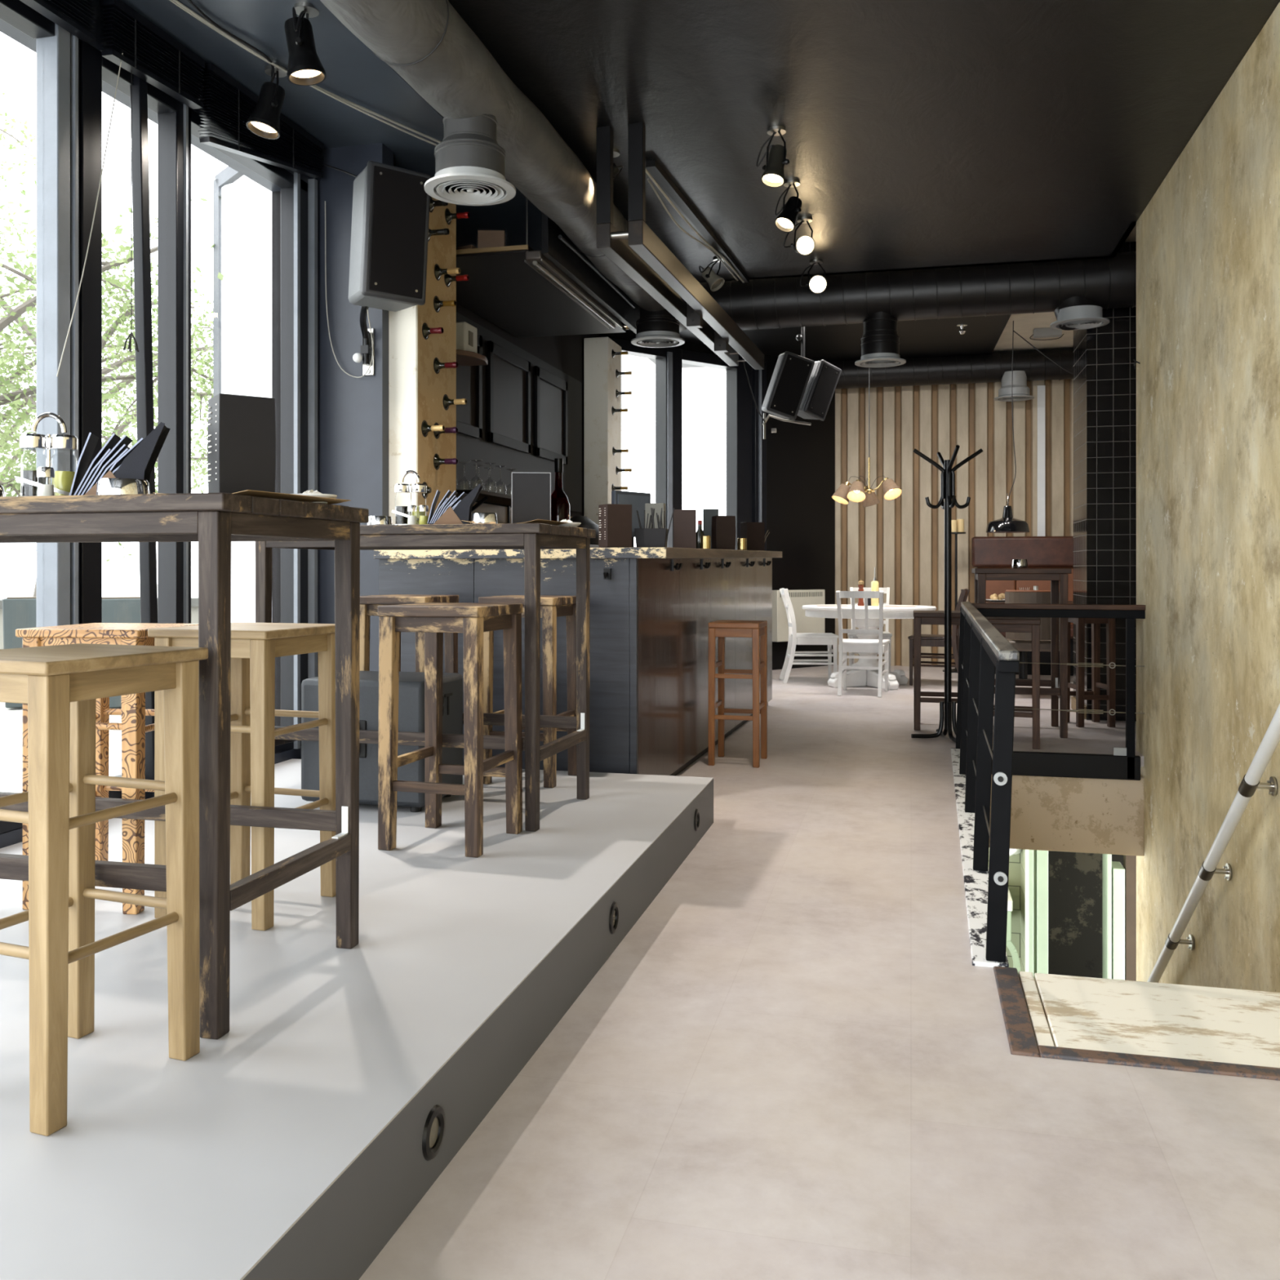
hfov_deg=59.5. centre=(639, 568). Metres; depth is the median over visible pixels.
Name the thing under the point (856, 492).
chandelier
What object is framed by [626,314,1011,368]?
ceiling panel
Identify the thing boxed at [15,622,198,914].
bar stool
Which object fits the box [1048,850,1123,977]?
wall
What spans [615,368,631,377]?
wine bottle
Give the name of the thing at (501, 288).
canopy
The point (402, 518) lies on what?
oil bottle
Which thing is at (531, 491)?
menu stand
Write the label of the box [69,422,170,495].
menus
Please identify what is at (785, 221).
spotlight
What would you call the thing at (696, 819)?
step light
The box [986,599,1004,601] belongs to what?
plate
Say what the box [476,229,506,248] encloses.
pack
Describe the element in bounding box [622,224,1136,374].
ceiling
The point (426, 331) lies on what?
wine bottle
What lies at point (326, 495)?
plate
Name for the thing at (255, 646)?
bar stool
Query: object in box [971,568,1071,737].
bar table
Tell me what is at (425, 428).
wine bottle
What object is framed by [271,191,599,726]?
wall
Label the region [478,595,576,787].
bar stool
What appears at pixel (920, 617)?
bar stool
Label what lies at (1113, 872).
door
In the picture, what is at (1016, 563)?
ashtray
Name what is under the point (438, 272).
wine bottle
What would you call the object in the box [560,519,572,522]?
paper napkin
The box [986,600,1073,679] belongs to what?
table
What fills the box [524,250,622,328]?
light fixture
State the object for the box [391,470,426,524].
stand
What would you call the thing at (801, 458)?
wall
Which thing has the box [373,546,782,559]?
countertop
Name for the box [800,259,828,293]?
spotlight
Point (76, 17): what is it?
blind
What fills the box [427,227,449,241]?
wine bottle
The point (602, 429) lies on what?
pillar
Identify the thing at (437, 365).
wine bottle
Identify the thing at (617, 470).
wine bottle
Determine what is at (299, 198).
window
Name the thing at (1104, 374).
pillar tiled
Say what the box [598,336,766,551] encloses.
window
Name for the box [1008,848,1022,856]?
dryer
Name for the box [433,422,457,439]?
wine bottle
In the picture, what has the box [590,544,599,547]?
countertop
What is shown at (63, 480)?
oil bottle
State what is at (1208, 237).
wall
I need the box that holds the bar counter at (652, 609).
[373,546,782,775]
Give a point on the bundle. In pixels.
(868, 599)
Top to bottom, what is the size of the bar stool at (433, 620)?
0.785 m
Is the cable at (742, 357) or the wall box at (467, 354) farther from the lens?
the cable at (742, 357)
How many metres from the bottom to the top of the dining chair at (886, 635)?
0.914 m
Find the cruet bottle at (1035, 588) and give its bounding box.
[1033,586,1038,590]
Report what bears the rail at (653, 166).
attached to the ceiling at (920, 134)
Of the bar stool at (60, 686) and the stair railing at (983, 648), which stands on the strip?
the stair railing at (983, 648)
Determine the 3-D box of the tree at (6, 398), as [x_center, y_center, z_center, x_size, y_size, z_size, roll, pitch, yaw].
[-5.416,-1.199,7.561,4.886,4.616,5.187,0,0,23]
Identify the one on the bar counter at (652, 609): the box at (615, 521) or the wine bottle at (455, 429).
the box at (615, 521)
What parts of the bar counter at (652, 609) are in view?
panel, corner post, panel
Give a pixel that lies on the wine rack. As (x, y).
(416, 393)
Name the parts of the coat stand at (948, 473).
arm, arm, arm, arm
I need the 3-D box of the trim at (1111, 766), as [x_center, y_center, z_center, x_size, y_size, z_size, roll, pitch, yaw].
[2.404,1.165,6.661,1.060,0.140,0.040,0,0,14]
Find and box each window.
[0,0,102,834]
[102,56,188,799]
[188,107,317,754]
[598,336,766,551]
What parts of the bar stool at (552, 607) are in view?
leg, seat, leg, leg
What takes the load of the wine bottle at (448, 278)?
attached to the wine rack
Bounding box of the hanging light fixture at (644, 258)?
[596,121,764,369]
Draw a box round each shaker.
[35,466,55,496]
[407,504,417,524]
[418,504,428,524]
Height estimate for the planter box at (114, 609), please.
0.870 m
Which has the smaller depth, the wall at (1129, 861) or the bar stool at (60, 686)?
the bar stool at (60, 686)
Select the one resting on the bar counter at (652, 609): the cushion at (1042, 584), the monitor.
the monitor
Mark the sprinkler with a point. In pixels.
(962, 331)
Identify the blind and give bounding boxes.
[19,0,96,41]
[99,0,204,109]
[198,62,324,177]
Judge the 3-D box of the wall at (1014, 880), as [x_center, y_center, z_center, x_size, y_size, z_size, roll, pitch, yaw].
[2.563,2.750,9.720,1.410,2.140,0.100,0,0,14]
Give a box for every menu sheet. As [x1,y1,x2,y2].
[816,604,848,606]
[883,605,916,606]
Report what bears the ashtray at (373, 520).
on the bar table at (531, 538)
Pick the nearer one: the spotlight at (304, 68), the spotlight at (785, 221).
the spotlight at (304, 68)
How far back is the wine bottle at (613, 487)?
10.17 m
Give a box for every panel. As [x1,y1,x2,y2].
[541,211,639,334]
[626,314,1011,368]
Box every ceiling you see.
[121,0,1279,282]
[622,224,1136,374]
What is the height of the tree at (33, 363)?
7.470 m
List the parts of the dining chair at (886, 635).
leg, leg, rail, seat, seat rail, leg, leg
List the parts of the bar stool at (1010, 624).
seat, leg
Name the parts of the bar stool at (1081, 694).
leg, leg, leg, leg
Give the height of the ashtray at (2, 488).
0.044 m
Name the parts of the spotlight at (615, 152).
mount plate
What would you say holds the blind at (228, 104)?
attached to the window at (299, 198)
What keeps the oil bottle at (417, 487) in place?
on the stand at (402, 513)
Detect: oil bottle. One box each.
[19,433,47,496]
[49,434,78,495]
[394,483,409,524]
[410,483,426,524]
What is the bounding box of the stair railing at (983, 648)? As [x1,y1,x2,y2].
[955,601,1146,962]
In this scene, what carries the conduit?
attached to the panel at (553, 248)
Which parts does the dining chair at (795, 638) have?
leg, leg, seat rail, seat, leg, leg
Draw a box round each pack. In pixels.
[457,244,476,249]
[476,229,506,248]
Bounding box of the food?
[990,593,1004,599]
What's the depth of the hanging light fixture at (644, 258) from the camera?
5.68 m
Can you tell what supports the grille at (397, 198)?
attached to the wall speaker at (390, 211)
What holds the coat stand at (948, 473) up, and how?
on the floor
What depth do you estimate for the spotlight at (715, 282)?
7.50 m
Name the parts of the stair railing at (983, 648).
post, post, post, post, handrail, under rail, post, cross rail, foot plate, post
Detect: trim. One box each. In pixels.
[307,0,541,219]
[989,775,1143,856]
[991,751,1140,780]
[1037,385,1044,536]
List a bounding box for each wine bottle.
[421,420,444,436]
[422,322,443,339]
[422,481,431,498]
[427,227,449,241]
[429,195,448,212]
[433,295,456,312]
[433,357,457,373]
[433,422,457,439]
[433,453,457,470]
[434,263,460,280]
[442,394,466,410]
[444,208,469,224]
[444,274,469,287]
[551,457,569,521]
[611,349,627,358]
[611,405,627,415]
[611,484,627,490]
[612,446,628,455]
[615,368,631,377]
[615,389,631,398]
[615,466,631,475]
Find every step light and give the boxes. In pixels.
[422,1104,445,1160]
[608,902,618,934]
[693,808,699,831]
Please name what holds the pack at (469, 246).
on the canopy
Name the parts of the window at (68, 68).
post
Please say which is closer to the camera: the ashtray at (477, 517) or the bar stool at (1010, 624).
the ashtray at (477, 517)
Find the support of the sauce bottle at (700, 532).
on the bar counter at (652, 609)
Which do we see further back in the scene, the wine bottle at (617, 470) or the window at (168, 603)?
the wine bottle at (617, 470)
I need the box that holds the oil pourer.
[871,567,879,605]
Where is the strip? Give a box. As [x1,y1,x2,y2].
[951,747,1008,967]
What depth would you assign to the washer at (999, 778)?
3.08 m
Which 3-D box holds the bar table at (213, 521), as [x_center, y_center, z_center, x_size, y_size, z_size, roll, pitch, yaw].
[-1.280,0.380,2.553,1.150,1.050,0.593,0,0,14]
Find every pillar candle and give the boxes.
[951,520,956,532]
[956,519,964,532]
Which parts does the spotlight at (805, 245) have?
mount plate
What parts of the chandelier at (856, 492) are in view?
lamp shade, lamp shade, cord, stem, lamp shade, arm, lamp shade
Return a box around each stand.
[15,412,78,496]
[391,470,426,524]
[511,471,551,523]
[911,444,982,742]
[942,532,965,672]
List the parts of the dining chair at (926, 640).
leg, seat rail, seat, leg, leg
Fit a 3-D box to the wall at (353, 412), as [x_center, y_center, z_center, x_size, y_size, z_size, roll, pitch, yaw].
[-2.496,-0.525,1.592,0.600,3.250,8.320,0,0,14]
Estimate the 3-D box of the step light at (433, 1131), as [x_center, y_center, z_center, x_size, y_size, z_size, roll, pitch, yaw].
[-0.372,1.007,2.000,0.020,0.090,0.090,0,0,14]
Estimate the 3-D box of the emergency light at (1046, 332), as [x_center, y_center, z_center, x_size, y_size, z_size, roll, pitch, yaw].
[3.985,-2.293,10.970,0.319,0.114,0.100,0,0,14]
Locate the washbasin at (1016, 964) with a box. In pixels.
[1006,888,1020,973]
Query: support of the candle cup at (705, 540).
on the bar counter at (652, 609)
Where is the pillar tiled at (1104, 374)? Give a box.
[1073,241,1136,721]
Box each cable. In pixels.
[56,53,123,376]
[172,0,436,146]
[186,0,274,79]
[324,164,356,177]
[324,200,373,377]
[742,357,766,423]
[1013,330,1073,374]
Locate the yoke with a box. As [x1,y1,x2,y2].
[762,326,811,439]
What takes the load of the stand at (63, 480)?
on the bar table at (213, 521)
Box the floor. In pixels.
[359,664,1279,1279]
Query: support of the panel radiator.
attached to the wall at (801, 458)
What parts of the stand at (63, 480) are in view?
rail, carry handle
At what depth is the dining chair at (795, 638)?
10.71 m
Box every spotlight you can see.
[246,64,287,139]
[284,1,326,85]
[595,148,623,178]
[621,321,629,329]
[698,256,724,291]
[755,125,789,187]
[774,179,801,232]
[782,216,815,255]
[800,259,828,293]
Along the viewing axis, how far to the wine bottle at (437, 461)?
5.68 m
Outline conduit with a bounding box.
[558,235,635,308]
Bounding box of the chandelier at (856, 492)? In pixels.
[831,367,902,506]
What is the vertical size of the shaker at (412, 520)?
0.077 m
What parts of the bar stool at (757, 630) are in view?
leg, leg, seat, leg, leg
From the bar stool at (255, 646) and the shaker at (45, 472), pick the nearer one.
the shaker at (45, 472)
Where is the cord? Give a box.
[123,70,139,351]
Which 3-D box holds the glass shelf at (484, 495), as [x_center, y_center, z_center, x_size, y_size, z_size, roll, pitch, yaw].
[-0.971,-0.372,7.591,0.298,0.225,1.400,0,0,14]
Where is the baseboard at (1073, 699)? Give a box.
[1071,697,1085,719]
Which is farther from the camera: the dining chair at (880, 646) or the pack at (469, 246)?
the dining chair at (880, 646)
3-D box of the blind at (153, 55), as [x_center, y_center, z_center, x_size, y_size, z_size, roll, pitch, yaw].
[-1.847,-1.944,4.269,0.062,0.211,0.531,0,0,14]
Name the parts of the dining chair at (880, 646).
leg, leg, rail, rail, rail, seat rail, seat, leg, leg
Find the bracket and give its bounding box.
[352,306,374,376]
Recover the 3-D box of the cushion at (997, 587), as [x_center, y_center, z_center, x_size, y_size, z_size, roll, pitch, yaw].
[3.881,0.300,12.210,0.400,0.640,0.120,0,0,14]
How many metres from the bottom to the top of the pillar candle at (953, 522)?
0.138 m
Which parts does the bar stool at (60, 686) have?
leg, leg, seat, leg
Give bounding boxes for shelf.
[456,349,488,366]
[456,489,511,523]
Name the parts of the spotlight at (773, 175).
mount plate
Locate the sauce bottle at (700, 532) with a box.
[695,520,704,548]
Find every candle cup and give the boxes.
[700,535,711,548]
[737,537,746,550]
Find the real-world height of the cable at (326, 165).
0.198 m
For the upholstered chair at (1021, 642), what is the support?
on the floor
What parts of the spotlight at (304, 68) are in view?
mount plate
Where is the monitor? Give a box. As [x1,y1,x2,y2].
[611,490,650,547]
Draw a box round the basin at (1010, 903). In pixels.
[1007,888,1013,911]
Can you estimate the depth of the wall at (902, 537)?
12.55 m
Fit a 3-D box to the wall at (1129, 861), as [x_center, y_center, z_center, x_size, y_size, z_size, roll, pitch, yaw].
[3.897,2.750,7.545,1.175,2.140,0.100,0,0,14]
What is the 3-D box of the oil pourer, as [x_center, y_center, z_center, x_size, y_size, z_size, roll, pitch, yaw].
[2.182,0.169,10.399,0.070,0.362,0.070,0,0,14]
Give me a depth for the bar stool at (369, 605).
4.82 m
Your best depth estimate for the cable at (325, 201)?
5.48 m
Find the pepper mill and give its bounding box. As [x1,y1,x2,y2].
[857,578,864,605]
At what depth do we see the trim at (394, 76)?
4.63 m
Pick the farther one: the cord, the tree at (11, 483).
the tree at (11, 483)
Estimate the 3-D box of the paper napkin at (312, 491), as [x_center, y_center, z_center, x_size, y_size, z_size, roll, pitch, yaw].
[-0.754,-0.169,2.568,0.064,0.026,0.060,0,0,14]
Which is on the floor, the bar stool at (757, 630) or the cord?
the bar stool at (757, 630)
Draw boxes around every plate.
[292,493,337,503]
[558,522,581,526]
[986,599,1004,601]
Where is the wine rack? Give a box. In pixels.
[388,197,456,524]
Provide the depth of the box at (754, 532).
7.93 m
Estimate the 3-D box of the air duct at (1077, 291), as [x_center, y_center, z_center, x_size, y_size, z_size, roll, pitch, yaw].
[2.057,-1.867,8.180,3.353,0.713,0.421,0,0,14]
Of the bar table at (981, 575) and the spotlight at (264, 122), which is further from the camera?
the bar table at (981, 575)
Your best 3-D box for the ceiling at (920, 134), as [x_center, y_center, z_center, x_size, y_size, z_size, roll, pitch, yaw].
[-0.225,-2.235,2.472,4.600,0.330,11.500,0,0,14]
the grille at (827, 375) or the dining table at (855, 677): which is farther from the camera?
the dining table at (855, 677)
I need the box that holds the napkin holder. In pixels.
[427,484,482,524]
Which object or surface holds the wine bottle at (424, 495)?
attached to the wine rack
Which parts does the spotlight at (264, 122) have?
mount plate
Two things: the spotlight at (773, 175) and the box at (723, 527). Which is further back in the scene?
the box at (723, 527)
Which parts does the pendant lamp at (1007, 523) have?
lamp shade, cord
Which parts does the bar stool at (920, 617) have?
leg, leg, seat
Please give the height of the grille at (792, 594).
0.050 m
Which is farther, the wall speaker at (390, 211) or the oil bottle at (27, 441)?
the wall speaker at (390, 211)
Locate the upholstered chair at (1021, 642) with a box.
[1004,590,1059,687]
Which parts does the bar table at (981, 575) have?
leg, leg, leg, leg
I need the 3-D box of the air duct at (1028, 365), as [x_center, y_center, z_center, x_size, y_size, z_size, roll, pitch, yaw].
[3.609,-2.086,12.124,3.914,0.539,0.435,0,0,14]
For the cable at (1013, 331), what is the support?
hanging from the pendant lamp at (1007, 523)
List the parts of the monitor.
panel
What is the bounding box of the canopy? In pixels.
[456,197,626,337]
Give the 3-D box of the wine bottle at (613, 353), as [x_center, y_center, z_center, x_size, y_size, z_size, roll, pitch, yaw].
[-0.180,-1.956,10.184,0.140,0.084,0.084,0,0,14]
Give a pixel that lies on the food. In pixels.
(993, 597)
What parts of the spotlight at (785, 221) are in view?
mount plate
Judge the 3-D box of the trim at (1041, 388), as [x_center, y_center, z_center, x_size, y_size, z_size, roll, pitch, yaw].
[4.389,-0.900,12.249,0.080,2.200,0.025,0,0,14]
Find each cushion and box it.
[977,567,1015,599]
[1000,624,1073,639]
[1015,567,1073,624]
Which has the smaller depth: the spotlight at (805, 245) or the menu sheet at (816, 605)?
the spotlight at (805, 245)
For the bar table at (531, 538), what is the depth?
3.99 m
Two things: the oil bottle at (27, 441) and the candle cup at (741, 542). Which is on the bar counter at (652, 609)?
the candle cup at (741, 542)
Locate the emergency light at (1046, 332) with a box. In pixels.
[1029,327,1063,340]
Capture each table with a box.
[0,492,368,1039]
[255,523,595,831]
[801,604,936,689]
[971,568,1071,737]
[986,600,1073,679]
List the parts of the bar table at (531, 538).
leg, leg, leg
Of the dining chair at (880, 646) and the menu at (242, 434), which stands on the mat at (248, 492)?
the menu at (242, 434)
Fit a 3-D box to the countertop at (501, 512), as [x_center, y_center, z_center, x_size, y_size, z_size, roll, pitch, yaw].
[-0.729,0.325,8.099,0.526,1.550,3.620,0,0,14]
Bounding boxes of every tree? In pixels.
[0,92,213,482]
[0,180,223,474]
[0,226,213,596]
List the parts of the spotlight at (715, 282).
mount plate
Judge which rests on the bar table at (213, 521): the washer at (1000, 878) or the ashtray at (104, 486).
the ashtray at (104, 486)
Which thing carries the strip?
on the floor
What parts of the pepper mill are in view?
knob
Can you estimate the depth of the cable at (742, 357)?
9.44 m
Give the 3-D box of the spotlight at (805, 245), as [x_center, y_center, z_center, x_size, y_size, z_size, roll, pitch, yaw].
[0.955,-1.978,6.702,0.193,0.244,0.181,0,0,14]
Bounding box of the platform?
[0,759,713,1279]
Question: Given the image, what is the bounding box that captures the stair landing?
[993,966,1279,1080]
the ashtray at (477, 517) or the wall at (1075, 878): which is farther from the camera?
the wall at (1075, 878)
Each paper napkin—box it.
[302,489,321,493]
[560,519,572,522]
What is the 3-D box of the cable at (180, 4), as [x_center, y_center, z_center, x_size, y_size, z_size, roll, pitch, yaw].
[-1.310,-2.025,4.639,0.214,0.059,2.639,0,0,28]
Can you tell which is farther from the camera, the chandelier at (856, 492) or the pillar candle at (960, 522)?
the pillar candle at (960, 522)
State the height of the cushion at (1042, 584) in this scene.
0.640 m
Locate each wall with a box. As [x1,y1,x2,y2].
[0,0,393,848]
[0,597,198,648]
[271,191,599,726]
[599,331,835,670]
[835,378,1073,666]
[988,847,1020,967]
[1020,848,1048,973]
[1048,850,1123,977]
[1123,854,1136,981]
[1136,1,1279,992]
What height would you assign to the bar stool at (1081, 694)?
0.800 m
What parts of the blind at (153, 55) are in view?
head rail, rail, cord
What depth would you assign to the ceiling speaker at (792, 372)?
9.19 m
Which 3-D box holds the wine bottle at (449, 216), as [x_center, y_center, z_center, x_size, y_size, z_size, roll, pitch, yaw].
[-0.946,-1.837,5.832,0.115,0.084,0.084,0,0,14]
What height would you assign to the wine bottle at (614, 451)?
0.084 m
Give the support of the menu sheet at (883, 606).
on the dining table at (855, 677)
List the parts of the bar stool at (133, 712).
leg, leg, seat, leg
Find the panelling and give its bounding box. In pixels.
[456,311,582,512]
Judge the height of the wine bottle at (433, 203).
0.084 m
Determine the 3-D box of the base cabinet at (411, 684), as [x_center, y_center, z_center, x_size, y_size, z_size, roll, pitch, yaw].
[-0.997,0.661,4.348,0.514,0.487,0.418,0,0,14]
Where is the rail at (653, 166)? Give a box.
[645,159,749,283]
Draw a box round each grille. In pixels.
[368,165,427,298]
[780,591,822,597]
[808,363,839,417]
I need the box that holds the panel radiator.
[772,589,825,641]
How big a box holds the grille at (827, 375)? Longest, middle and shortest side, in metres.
0.420 x 0.180 x 0.009 m
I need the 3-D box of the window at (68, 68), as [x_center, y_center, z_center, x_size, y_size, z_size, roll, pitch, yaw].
[-2.781,-0.510,0.827,0.105,2.740,6.700,0,0,14]
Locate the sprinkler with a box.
[956,324,967,334]
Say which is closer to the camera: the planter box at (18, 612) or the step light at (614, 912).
the step light at (614, 912)
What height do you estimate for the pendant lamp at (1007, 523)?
1.960 m
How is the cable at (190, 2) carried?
attached to the ceiling at (920, 134)
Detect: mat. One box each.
[153,489,350,504]
[461,519,568,525]
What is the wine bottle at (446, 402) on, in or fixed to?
attached to the wine rack
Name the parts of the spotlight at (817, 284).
mount plate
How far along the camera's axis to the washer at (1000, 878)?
3.09 m
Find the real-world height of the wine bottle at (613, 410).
0.084 m
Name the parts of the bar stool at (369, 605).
leg, leg, seat, leg, leg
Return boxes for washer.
[993,772,1007,785]
[993,871,1007,885]
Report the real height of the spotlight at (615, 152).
0.171 m
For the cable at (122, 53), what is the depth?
3.94 m
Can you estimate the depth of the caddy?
5.22 m
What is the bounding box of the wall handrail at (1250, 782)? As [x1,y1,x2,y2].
[1146,703,1279,982]
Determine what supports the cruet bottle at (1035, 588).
on the table at (1023, 674)
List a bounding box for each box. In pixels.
[2,596,35,707]
[102,596,140,707]
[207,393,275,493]
[456,321,488,366]
[598,503,631,547]
[644,502,665,528]
[673,509,696,548]
[702,508,718,548]
[711,515,735,549]
[740,522,764,551]
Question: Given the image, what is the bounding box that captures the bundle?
[867,598,871,605]
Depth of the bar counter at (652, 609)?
5.31 m
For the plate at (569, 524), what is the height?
0.019 m
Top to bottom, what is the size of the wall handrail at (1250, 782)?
3.190 m
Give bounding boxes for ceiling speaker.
[761,351,814,419]
[797,360,841,420]
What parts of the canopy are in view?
hanger rod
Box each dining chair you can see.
[778,587,838,683]
[835,591,889,697]
[847,586,892,671]
[907,588,969,685]
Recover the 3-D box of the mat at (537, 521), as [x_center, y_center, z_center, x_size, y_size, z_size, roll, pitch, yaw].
[-0.444,-0.166,4.202,0.300,0.017,0.400,0,0,18]
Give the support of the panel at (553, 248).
hanging from the ceiling at (920, 134)
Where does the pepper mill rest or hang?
on the dining table at (855, 677)
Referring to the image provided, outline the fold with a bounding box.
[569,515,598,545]
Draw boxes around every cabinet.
[301,671,462,812]
[971,536,1073,675]
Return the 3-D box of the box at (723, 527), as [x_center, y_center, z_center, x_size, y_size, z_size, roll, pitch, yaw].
[0.511,-0.219,6.873,0.125,0.205,0.114,0,0,-13]
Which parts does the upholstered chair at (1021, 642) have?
seat, backrest, leg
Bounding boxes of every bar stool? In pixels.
[0,643,208,1136]
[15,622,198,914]
[147,622,336,930]
[359,594,458,672]
[377,602,522,857]
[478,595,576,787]
[707,619,767,767]
[913,610,959,730]
[985,617,1040,749]
[1067,617,1115,727]
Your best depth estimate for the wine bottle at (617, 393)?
10.31 m
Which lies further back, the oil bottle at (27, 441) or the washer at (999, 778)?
the washer at (999, 778)
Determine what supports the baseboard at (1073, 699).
attached to the pillar tiled at (1104, 374)
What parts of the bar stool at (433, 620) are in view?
leg, leg, seat, leg, leg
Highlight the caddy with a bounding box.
[634,507,674,547]
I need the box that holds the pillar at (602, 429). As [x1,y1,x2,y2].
[583,337,621,524]
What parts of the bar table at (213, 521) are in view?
leg, leg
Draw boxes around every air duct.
[320,0,687,347]
[699,251,1136,367]
[827,347,1073,401]
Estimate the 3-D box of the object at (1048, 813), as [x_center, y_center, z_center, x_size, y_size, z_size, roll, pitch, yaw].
[2.379,1.455,6.791,1.230,0.460,0.200,0,0,14]
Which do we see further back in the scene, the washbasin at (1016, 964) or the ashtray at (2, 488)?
the washbasin at (1016, 964)
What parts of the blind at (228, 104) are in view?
rail, cord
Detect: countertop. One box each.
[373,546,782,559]
[460,499,599,547]
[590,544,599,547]
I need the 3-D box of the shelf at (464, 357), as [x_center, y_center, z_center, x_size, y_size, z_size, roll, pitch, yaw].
[-1.114,-1.341,7.127,0.238,0.032,0.390,0,0,14]
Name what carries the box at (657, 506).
on the bar counter at (652, 609)
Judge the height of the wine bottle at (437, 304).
0.084 m
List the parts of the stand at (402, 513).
rail, carry handle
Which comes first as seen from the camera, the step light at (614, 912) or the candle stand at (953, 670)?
the step light at (614, 912)
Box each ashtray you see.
[0,484,4,496]
[96,478,150,494]
[367,515,392,524]
[471,512,497,524]
[1011,559,1027,568]
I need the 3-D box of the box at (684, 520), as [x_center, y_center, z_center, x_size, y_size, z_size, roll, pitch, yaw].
[0.235,-0.206,5.859,0.118,0.200,0.100,0,0,3]
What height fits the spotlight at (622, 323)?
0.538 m
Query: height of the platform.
0.195 m
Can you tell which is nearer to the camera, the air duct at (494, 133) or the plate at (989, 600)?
the air duct at (494, 133)
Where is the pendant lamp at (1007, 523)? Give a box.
[986,320,1029,533]
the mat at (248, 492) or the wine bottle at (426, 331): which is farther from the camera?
the wine bottle at (426, 331)
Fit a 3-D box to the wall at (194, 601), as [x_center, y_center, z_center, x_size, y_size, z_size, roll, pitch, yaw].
[-6.299,0.710,10.599,14.000,0.820,0.451,0,0,-24]
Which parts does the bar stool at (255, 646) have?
leg, leg, seat, leg, leg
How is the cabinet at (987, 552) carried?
on the floor
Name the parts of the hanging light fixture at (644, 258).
post, cross rod, post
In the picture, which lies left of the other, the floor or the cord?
the cord
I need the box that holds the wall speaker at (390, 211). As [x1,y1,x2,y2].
[348,160,431,311]
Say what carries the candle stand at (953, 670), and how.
on the floor
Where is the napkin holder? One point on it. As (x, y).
(451, 510)
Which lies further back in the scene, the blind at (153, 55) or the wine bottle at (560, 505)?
the wine bottle at (560, 505)
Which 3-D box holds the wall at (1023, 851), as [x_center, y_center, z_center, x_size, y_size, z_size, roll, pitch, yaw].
[3.070,2.750,8.733,0.050,2.140,1.580,0,0,14]
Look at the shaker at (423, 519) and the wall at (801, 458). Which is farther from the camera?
the wall at (801, 458)
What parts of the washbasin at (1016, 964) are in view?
leg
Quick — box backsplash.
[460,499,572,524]
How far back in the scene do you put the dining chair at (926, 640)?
10.48 m
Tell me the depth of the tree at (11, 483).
12.35 m
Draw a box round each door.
[1025,849,1048,977]
[1102,853,1124,980]

